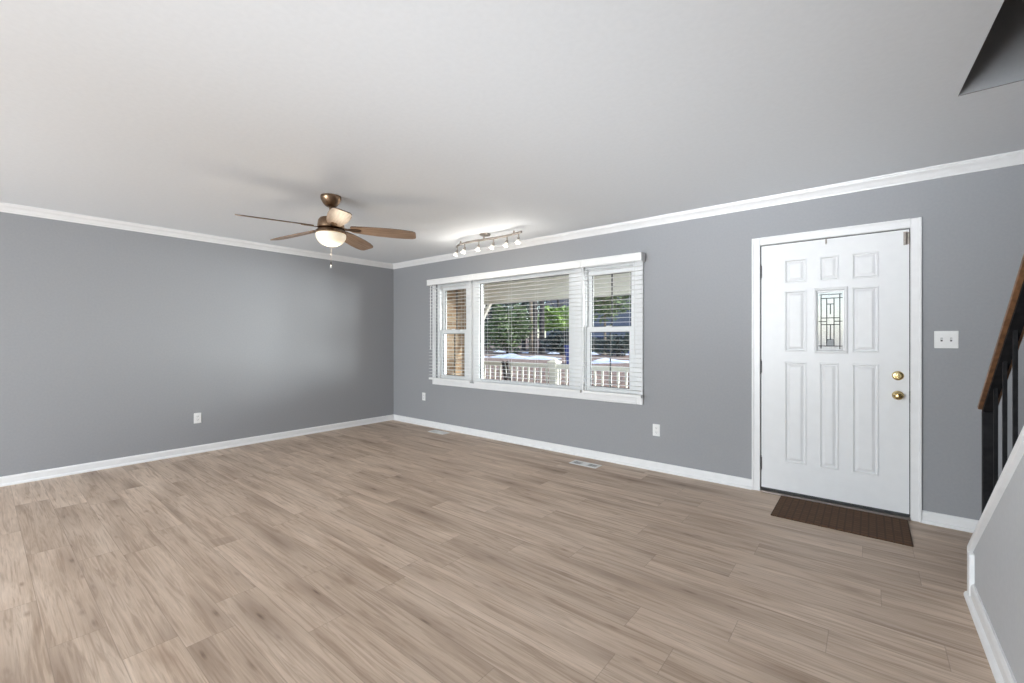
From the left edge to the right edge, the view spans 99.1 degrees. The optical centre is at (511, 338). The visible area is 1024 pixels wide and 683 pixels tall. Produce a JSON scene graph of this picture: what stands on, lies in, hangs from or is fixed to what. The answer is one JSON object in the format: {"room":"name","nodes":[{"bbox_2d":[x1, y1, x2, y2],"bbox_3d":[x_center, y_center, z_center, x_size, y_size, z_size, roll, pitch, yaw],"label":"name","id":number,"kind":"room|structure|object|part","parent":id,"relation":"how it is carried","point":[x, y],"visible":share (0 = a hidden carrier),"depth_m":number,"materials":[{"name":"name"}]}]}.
{"room":"empty living room","nodes":[
{"label":"empty living room","id":0,"kind":"room"},
{"bbox_2d":[0,212,393,476],"bbox_3d":[-4.854,0.052,3.429,0.200,2.452,9.570,0,0,39],"label":"wall","id":1,"kind":"structure","parent":0,"point":[112,340],"depth_m":4.67,"materials":[{"name":"grey paint"}]},
{"bbox_2d":[0,202,392,268],"bbox_3d":[-4.754,-1.139,3.347,0.060,0.072,9.170,0,0,39],"label":"crown molding","id":2,"kind":"structure","parent":1,"relation":"attached to","point":[4,207],"depth_m":4.67,"materials":[{"name":"white paint"}]},
{"bbox_2d":[0,414,393,486],"bbox_3d":[-4.767,1.236,3.358,0.026,0.083,9.170,0,0,39],"label":"baseboard","id":3,"kind":"structure","parent":1,"relation":"attached to","point":[14,479],"depth_m":4.68,"materials":[{"name":"white paint"}]},
{"bbox_2d":[194,413,200,423],"bbox_3d":[-3.524,0.887,4.894,0.009,0.115,0.070,0,0,39],"label":"wall outlet","id":4,"kind":"object","parent":1,"relation":"attached to","point":[197,416],"visible":1,"depth_m":4.89,"materials":[{"name":"white plastic"}]},
{"bbox_2d":[0,420,995,682],"bbox_3d":[-1.993,1.378,1.092,7.589,0.200,9.570,0,0,39],"label":"floor","id":5,"kind":"structure","parent":0,"point":[392,551],"depth_m":2.39,"materials":[{"name":"brown wood"}]},
{"bbox_2d":[428,430,448,434],"bbox_3d":[-1.002,1.276,5.970,0.310,0.005,0.132,0,0,39],"label":"floor vent","id":6,"kind":"object","parent":5,"relation":"in","point":[432,431],"visible":1,"depth_m":5.95,"materials":[{"name":"white metal"}]},
{"bbox_2d":[569,460,601,468],"bbox_3d":[0.746,1.276,4.446,0.310,0.005,0.132,0,0,39],"label":"floor vent","id":7,"kind":"object","parent":5,"relation":"in","point":[586,464],"visible":1,"depth_m":4.43,"materials":[{"name":"white metal"}]},
{"bbox_2d":[760,488,910,520],"bbox_3d":[2.502,1.270,3.440,0.932,0.016,0.225,0,0,39],"label":"threshold","id":8,"kind":"object","parent":5,"relation":"on","point":[761,489],"visible":0.44,"depth_m":3.33,"materials":[{"name":"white wood"}]},
{"bbox_2d":[771,495,913,546],"bbox_3d":[2.323,1.274,3.109,0.764,0.009,0.495,0,0,39],"label":"door mat","id":9,"kind":"object","parent":5,"relation":"on","point":[881,527],"visible":1,"depth_m":3.07,"materials":[{"name":"brown fabric"}]},
{"bbox_2d":[0,0,1023,263],"bbox_3d":[-1.993,-1.315,1.092,7.589,0.280,9.570,0,0,39],"label":"ceiling","id":10,"kind":"structure","parent":0,"point":[448,123],"depth_m":2.19,"materials":[{"name":"paint"}]},
{"bbox_2d":[235,193,415,267],"bbox_3d":[-1.527,-0.878,3.575,1.320,0.592,1.286,0,0,39],"label":"ceiling fan","id":11,"kind":"object","parent":10,"relation":"hanging from","point":[330,231],"visible":1,"depth_m":3.56,"materials":[{"name":"brown wood"}]},
{"bbox_3d":[-1.778,-0.896,3.293,0.152,0.057,0.529,0,0,43],"label":"blade","id":12,"kind":"part","parent":11,"relation":"part of","materials":[{"name":"brown wood"}]},
{"bbox_3d":[-1.779,-0.892,3.293,0.151,0.057,0.529,0,0,43],"label":"blade","id":13,"kind":"part","parent":11,"relation":"part of","materials":[{"name":"brown wood"}]},
{"bbox_3d":[-1.872,-0.892,3.778,0.529,0.057,0.151,0,0,25],"label":"blade","id":14,"kind":"part","parent":11,"relation":"part of","materials":[{"name":"brown wood"}]},
{"bbox_3d":[-1.492,-0.816,3.600,0.236,0.104,0.236,0,0,39],"label":"lamp shade","id":15,"kind":"part","parent":11,"relation":"part of","materials":[{"name":"white glass"}]},
{"bbox_3d":[-1.290,-0.892,3.233,0.151,0.057,0.529,0,0,-29],"label":"blade","id":16,"kind":"part","parent":11,"relation":"part of","materials":[{"name":"brown wood"}]},
{"bbox_3d":[-1.441,-0.892,4.016,0.151,0.057,0.529,0,0,7],"label":"blade","id":17,"kind":"part","parent":11,"relation":"part of","materials":[{"name":"brown wood"}]},
{"bbox_3d":[-1.081,-0.892,3.679,0.529,0.057,0.151,0,0,-11],"label":"blade","id":18,"kind":"part","parent":11,"relation":"part of","materials":[{"name":"brown wood"}]},
{"bbox_3d":[-1.081,-0.896,3.680,0.529,0.057,0.152,0,0,-11],"label":"blade","id":19,"kind":"part","parent":11,"relation":"part of","materials":[{"name":"brown wood"}]},
{"bbox_2d":[453,231,521,256],"bbox_3d":[-0.296,-1.079,4.878,1.076,0.192,0.150,0,0,39],"label":"track light","id":20,"kind":"object","parent":10,"relation":"attached to","point":[483,235],"visible":1,"depth_m":4.84,"materials":[{"name":"silver metal"}]},
{"bbox_2d":[394,164,1023,519],"bbox_3d":[1.048,0.052,4.657,7.389,2.452,0.200,0,0,39],"label":"wall","id":21,"kind":"structure","parent":0,"point":[697,273],"depth_m":3.85,"materials":[{"name":"grey paint"}]},
{"bbox_2d":[438,281,465,379],"bbox_3d":[-0.792,-0.097,6.141,0.625,1.370,0.130,0,0,39],"label":"window","id":22,"kind":"structure","parent":21,"relation":"in","point":[442,330],"depth_m":6.25,"materials":[{"name":"white plastic"}]},
{"bbox_3d":[-0.809,0.212,6.105,0.521,0.700,0.047,0,0,39],"label":"sash","id":23,"kind":"part","parent":22,"relation":"part of","materials":[{"name":"white plastic"}]},
{"bbox_3d":[-0.780,-0.419,6.141,0.521,0.664,0.035,0,0,39],"label":"sash","id":24,"kind":"part","parent":22,"relation":"part of","materials":[{"name":"white plastic"}]},
{"bbox_2d":[473,269,574,388],"bbox_3d":[0.129,-0.097,5.375,1.610,1.370,0.090,0,0,39],"label":"window","id":25,"kind":"structure","parent":21,"relation":"in","point":[477,327],"depth_m":5.50,"materials":[{"name":"white plastic"}]},
{"bbox_2d":[432,261,642,404],"bbox_3d":[0.130,-0.095,5.373,3.147,1.495,0.192,0,0,39],"label":"window","id":26,"kind":"structure","parent":21,"relation":"in","point":[589,323],"depth_m":4.75,"materials":[{"name":"white plastic"}]},
{"bbox_2d":[427,275,471,382],"bbox_3d":[-0.864,-0.131,6.000,0.839,1.418,0.098,0,0,39],"label":"window blind","id":27,"kind":"object","parent":26,"relation":"attached to","point":[462,278],"visible":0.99,"depth_m":6.00,"materials":[{"name":"white plastic"}]},
{"bbox_3d":[-1.061,-0.111,6.167,0.002,1.322,0.054,0,0,39],"label":"ladder cord","id":28,"kind":"part","parent":27,"relation":"part of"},
{"bbox_3d":[-0.856,0.564,6.000,0.823,0.028,0.050,0,0,39],"label":"rail","id":29,"kind":"part","parent":27,"relation":"part of","materials":[{"name":"white plastic"}]},
{"bbox_2d":[468,260,581,392],"bbox_3d":[0.102,-0.131,5.200,1.668,1.418,0.080,0,0,39],"label":"window blind","id":30,"kind":"object","parent":26,"relation":"attached to","point":[571,264],"visible":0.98,"depth_m":5.13,"materials":[{"name":"white plastic"}]},
{"bbox_3d":[-0.022,-0.111,5.318,0.002,1.322,0.054,0,0,39],"label":"ladder cord","id":31,"kind":"part","parent":30,"relation":"part of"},
{"bbox_3d":[0.131,0.564,5.193,1.579,0.028,0.050,0,0,39],"label":"rail","id":32,"kind":"part","parent":30,"relation":"part of","materials":[{"name":"white plastic"}]},
{"bbox_3d":[1.031,0.212,4.602,0.538,0.700,0.047,0,0,39],"label":"sash","id":33,"kind":"part","parent":26,"relation":"part of","materials":[{"name":"white plastic"}]},
{"bbox_3d":[1.060,-0.419,4.638,0.538,0.664,0.035,0,0,39],"label":"sash","id":34,"kind":"part","parent":26,"relation":"part of","materials":[{"name":"white plastic"}]},
{"bbox_2d":[580,252,644,397],"bbox_3d":[1.016,-0.131,4.465,0.674,1.418,0.098,0,0,39],"label":"window blind","id":35,"kind":"object","parent":26,"relation":"attached to","point":[639,256],"visible":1,"depth_m":4.41,"materials":[{"name":"white plastic"}]},
{"bbox_3d":[1.014,0.564,4.472,0.658,0.028,0.050,0,0,39],"label":"rail","id":36,"kind":"part","parent":35,"relation":"part of","materials":[{"name":"white plastic"}]},
{"bbox_3d":[1.179,-0.111,4.338,0.002,1.322,0.054,0,0,39],"label":"ladder cord","id":37,"kind":"part","parent":35,"relation":"part of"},
{"bbox_2d":[653,424,659,435],"bbox_3d":[1.400,0.885,4.235,0.070,0.115,0.009,0,0,39],"label":"wall outlet","id":38,"kind":"object","parent":21,"relation":"attached to","point":[656,427],"visible":1,"depth_m":4.23,"materials":[{"name":"white plastic"}]},
{"bbox_2d":[393,414,978,532],"bbox_3d":[0.909,1.236,4.625,7.163,0.083,0.026,0,0,39],"label":"baseboard","id":39,"kind":"structure","parent":21,"relation":"attached to","point":[931,518],"depth_m":4.33,"materials":[{"name":"white paint"}]},
{"bbox_2d":[393,150,1023,268],"bbox_3d":[0.888,-1.139,4.620,7.189,0.072,0.060,0,0,39],"label":"crown molding","id":40,"kind":"structure","parent":21,"relation":"attached to","point":[1016,157],"depth_m":3.57,"materials":[{"name":"white paint"}]},
{"bbox_2d":[760,229,909,516],"bbox_3d":[2.447,0.241,3.377,0.940,2.039,0.111,0,0,39],"label":"door","id":41,"kind":"structure","parent":21,"relation":"in","point":[834,361],"depth_m":3.35,"materials":[{"name":"white paint"}]},
{"bbox_3d":[2.473,-0.138,3.391,0.164,0.450,0.006,0,0,39],"label":"glass","id":42,"kind":"part","parent":41,"relation":"part of","materials":[{"name":"white"}]},
{"bbox_3d":[2.461,-0.143,3.373,0.214,0.510,0.017,0,0,39],"label":"glass frame","id":43,"kind":"part","parent":41,"relation":"part of","materials":[{"name":"white paint"}]},
{"bbox_3d":[2.746,0.405,3.104,0.066,0.066,0.066,0,0,39],"label":"knob","id":44,"kind":"part","parent":41,"relation":"part of","materials":[{"name":"gold metal"}]},
{"bbox_2d":[761,228,909,515],"bbox_3d":[2.473,0.237,3.404,0.933,2.041,0.038,0,0,39],"label":"weatherstrip","id":45,"kind":"structure","parent":21,"relation":"attached to","point":[909,228],"depth_m":3.10,"materials":[{"name":"white rubber"}]},
{"bbox_2d":[752,217,921,522],"bbox_3d":[2.508,0.215,3.450,1.054,2.126,0.222,0,0,39],"label":"door frame","id":46,"kind":"structure","parent":21,"relation":"attached to","point":[915,224],"depth_m":3.08,"materials":[{"name":"white paint"}]},
{"bbox_2d":[934,331,958,347],"bbox_3d":[2.950,0.005,2.965,0.118,0.118,0.016,0,0,39],"label":"light switch","id":47,"kind":"object","parent":21,"relation":"attached to","point":[942,339],"visible":1,"depth_m":2.97,"materials":[{"name":"white plastic"}]},
{"bbox_2d":[958,0,1023,95],"bbox_3d":[1.259,-2.448,0.202,1.425,2.548,4.306,0,0,39],"label":"wall","id":48,"kind":"structure","parent":0,"point":[1000,59],"depth_m":2.02,"materials":[{"name":"grey paint"}]},
{"bbox_2d":[973,454,1023,682],"bbox_3d":[1.039,0.053,0.571,0.093,2.450,3.998,0,0,39],"label":"wall","id":49,"kind":"structure","parent":0,"point":[999,552],"depth_m":1.61,"materials":[{"name":"grey paint"}]},
{"bbox_2d":[964,584,1016,682],"bbox_3d":[0.996,1.233,0.615,0.030,0.090,4.012,0,0,39],"label":"baseboard","id":50,"kind":"structure","parent":49,"relation":"attached to","point":[1002,672],"depth_m":1.78,"materials":[{"name":"white paint"}]},
{"bbox_2d":[967,426,1023,595],"bbox_3d":[1.383,0.072,0.993,0.131,2.413,2.932,0,0,39],"label":"trim","id":51,"kind":"structure","parent":49,"relation":"attached to","point":[1017,452],"depth_m":1.73,"materials":[{"name":"white paint"}]},
{"bbox_2d":[977,254,1023,512],"bbox_3d":[1.376,-0.411,0.996,0.066,2.790,2.806,0,0,39],"label":"stair railing","id":52,"kind":"object","parent":51,"relation":"on","point":[1004,360],"visible":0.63,"depth_m":1.80,"materials":[{"name":"brown wood"}]},
{"bbox_3d":[2.247,0.665,2.062,0.036,0.639,0.036,0,0,39],"label":"newel post","id":53,"kind":"part","parent":52,"relation":"part of","materials":[{"name":"black metal"}]},
{"bbox_3d":[1.376,-0.733,0.996,0.066,2.145,2.806,0,0,39],"label":"handrail","id":54,"kind":"part","parent":52,"relation":"part of","materials":[{"name":"brown wood"}]},
{"label":"outside","id":55,"kind":"structure","parent":0,"visible":0},
{"bbox_2d":[484,338,628,387],"bbox_3d":[9.317,0.754,35.121,90.000,2.008,53.810,0,0,39],"label":"ground","id":56,"kind":"structure","parent":55,"point":[488,354],"depth_m":12.70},
{"bbox_2d":[484,316,489,348],"bbox_3d":[-1.792,-0.252,22.411,1.921,2.086,1.747,0,0,-21],"label":"bush","id":57,"kind":"object","parent":56,"relation":"on","point":[485,345],"visible":0.03,"depth_m":22.30,"materials":[{"name":"green plant"}]},
{"bbox_2d":[484,303,510,347],"bbox_3d":[-2.632,-3.614,46.267,6.622,9.610,5.703,0,0,-26],"label":"tree","id":58,"kind":"object","parent":56,"relation":"on","point":[490,310],"visible":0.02,"depth_m":45.97,"materials":[{"name":"green plant"}]},
{"bbox_2d":[484,303,534,353],"bbox_3d":[-0.087,-0.456,20.310,2.298,2.503,2.215,0,0,-32],"label":"bush","id":59,"kind":"object","parent":56,"relation":"on","point":[517,337],"visible":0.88,"depth_m":19.93,"materials":[{"name":"green plant"}]},
{"bbox_2d":[489,301,546,349],"bbox_3d":[1.399,-3.567,41.751,6.597,9.610,5.947,0,0,-29],"label":"tree","id":60,"kind":"object","parent":56,"relation":"on","point":[521,303],"visible":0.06,"depth_m":41.46,"materials":[{"name":"green plant"}]},
{"bbox_2d":[484,353,561,359],"bbox_3d":[0.390,0.710,16.918,5.600,0.239,2.399,0,0,39],"label":"snow bank","id":61,"kind":"object","parent":56,"relation":"on","point":[515,356],"visible":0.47,"depth_m":16.30,"materials":[{"name":"white snow"}]},
{"bbox_2d":[528,302,532,352],"bbox_3d":[0.917,-2.722,21.200,0.260,7.200,0.260,0,0,39],"label":"tree","id":62,"kind":"object","parent":56,"relation":"on","point":[530,303],"visible":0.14,"depth_m":21.12,"materials":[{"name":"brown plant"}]},
{"bbox_2d":[533,301,537,352],"bbox_3d":[1.149,-3.126,21.721,0.280,8.200,0.280,0,0,39],"label":"tree","id":63,"kind":"object","parent":56,"relation":"on","point":[534,303],"visible":0.26,"depth_m":21.63,"materials":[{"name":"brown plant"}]},
{"bbox_2d":[539,301,544,353],"bbox_3d":[1.421,-3.222,20.789,0.340,8.200,0.340,0,0,39],"label":"tree","id":64,"kind":"object","parent":56,"relation":"on","point":[541,319],"visible":0.3,"depth_m":20.68,"materials":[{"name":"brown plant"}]},
{"bbox_2d":[537,299,568,352],"bbox_3d":[2.679,-1.484,24.287,3.065,5.845,2.930,0,0,39],"label":"tree","id":65,"kind":"object","parent":56,"relation":"on","point":[550,321],"visible":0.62,"depth_m":23.55,"materials":[{"name":"green plant"}]},
{"bbox_3d":[2.680,-1.061,24.288,3.065,1.638,2.926,0,0,39],"label":"crown","id":66,"kind":"part","parent":65,"relation":"part of","materials":[{"name":"green plant"}]},
{"bbox_2d":[540,328,568,354],"bbox_3d":[2.247,0.153,19.255,1.681,1.281,1.620,0,0,-29],"label":"bush","id":67,"kind":"object","parent":56,"relation":"on","point":[556,340],"visible":0.77,"depth_m":18.99,"materials":[{"name":"green plant"}]},
{"bbox_2d":[494,350,628,354],"bbox_3d":[4.274,0.932,21.041,32.000,0.737,2.700,0,0,39],"label":"snow bank","id":68,"kind":"object","parent":56,"relation":"on","point":[593,353],"visible":0.02,"depth_m":21.97,"materials":[{"name":"white snow"}]},
{"bbox_2d":[564,345,568,363],"bbox_3d":[1.901,0.498,13.425,0.440,0.600,0.440,0,0,39],"label":"bin","id":69,"kind":"object","parent":56,"relation":"on","point":[565,346],"visible":0.22,"depth_m":13.36,"materials":[{"name":"blue plastic"}]},
{"bbox_2d":[544,295,630,352],"bbox_3d":[8.492,-1.772,36.640,9.800,6.500,7.500,0,0,39],"label":"house","id":70,"kind":"structure","parent":56,"relation":"on","point":[621,321],"depth_m":33.35,"materials":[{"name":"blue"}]},
{"bbox_2d":[592,337,603,353],"bbox_3d":[4.377,0.604,25.292,2.222,1.692,2.084,0,0,-28],"label":"bush","id":71,"kind":"object","parent":56,"relation":"on","point":[596,349],"visible":0.12,"depth_m":24.88,"materials":[{"name":"green plant"}]},
{"bbox_2d":[592,358,628,363],"bbox_3d":[4.210,0.728,13.217,4.200,0.263,3.299,0,0,39],"label":"snow bank","id":72,"kind":"object","parent":56,"relation":"on","point":[602,360],"visible":0.14,"depth_m":13.55,"materials":[{"name":"white snow"}]},
{"bbox_2d":[594,295,630,354],"bbox_3d":[4.057,-1.991,19.061,2.504,5.843,2.732,0,0,-23],"label":"tree","id":73,"kind":"object","parent":56,"relation":"on","point":[603,304],"visible":0.31,"depth_m":18.72,"materials":[{"name":"green plant"}]},
{"bbox_3d":[4.097,-1.713,19.047,2.509,2.367,2.299,0,0,-27],"label":"crown","id":74,"kind":"part","parent":73,"relation":"part of","materials":[{"name":"green plant"}]},
{"bbox_2d":[596,332,628,355],"bbox_3d":[4.317,0.258,17.569,1.457,1.072,1.470,0,0,-29],"label":"bush","id":75,"kind":"object","parent":56,"relation":"on","point":[614,340],"visible":0.78,"depth_m":17.31,"materials":[{"name":"green plant"}]},
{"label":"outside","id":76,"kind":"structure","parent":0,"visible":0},
{"bbox_3d":[1.323,1.458,5.730,9.200,0.240,1.810,0,0,39],"label":"floor","id":77,"kind":"structure","parent":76,"visible":0},
{"bbox_2d":[447,289,465,375],"bbox_3d":[-1.450,0.263,7.892,0.270,2.630,1.650,0,0,39],"label":"brick wall","id":78,"kind":"structure","parent":77,"relation":"on","point":[459,341],"depth_m":8.18,"materials":[{"name":"beige brick"}]},
{"bbox_2d":[483,304,491,378],"bbox_3d":[-0.534,0.329,8.183,0.391,2.019,0.170,0,0,39],"label":"porch column","id":79,"kind":"structure","parent":77,"relation":"on","point":[488,305],"depth_m":8.22,"materials":[{"name":"beige paint"}]},
{"bbox_3d":[-0.619,0.345,8.253,0.130,1.985,0.130,0,0,39],"label":"post","id":80,"kind":"part","parent":79,"relation":"part of","materials":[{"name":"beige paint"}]},
{"bbox_2d":[465,273,630,304],"bbox_3d":[2.175,-0.850,5.983,8.200,0.405,0.210,0,0,39],"label":"beam","id":81,"kind":"structure","parent":79,"relation":"on","point":[548,293],"depth_m":7.21,"materials":[{"name":"paint"}]},
{"bbox_2d":[501,361,510,380],"bbox_3d":[-0.045,0.868,7.462,0.121,0.965,0.588,0,0,-20],"label":"folding chair","id":82,"kind":"object","parent":77,"relation":"on","point":[502,362],"visible":0.4,"depth_m":7.59,"materials":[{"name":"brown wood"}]},
{"bbox_2d":[483,359,628,387],"bbox_3d":[2.001,0.833,6.113,6.635,1.010,0.180,0,0,39],"label":"porch railing","id":83,"kind":"object","parent":77,"relation":"on","point":[552,362],"visible":0.2,"depth_m":7.13,"materials":[{"name":"beige paint"}]},
{"bbox_3d":[2.001,0.446,6.113,6.635,0.065,0.090,0,0,39],"label":"rail","id":84,"kind":"part","parent":83,"relation":"part of","materials":[{"name":"beige paint"}]},
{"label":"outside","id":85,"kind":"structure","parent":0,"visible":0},
{"bbox_3d":[3.564,1.438,28.077,90.000,0.280,5.600,0,0,39],"label":"road","id":86,"kind":"object","parent":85,"visible":0},
{"bbox_2d":[564,336,628,354],"bbox_3d":[5.204,0.573,28.029,4.300,1.450,1.760,0,0,39],"label":"car","id":87,"kind":"object","parent":86,"relation":"on","point":[601,337],"visible":0.06,"depth_m":26.96,"materials":[{"name":"blue paint"}]}
]}

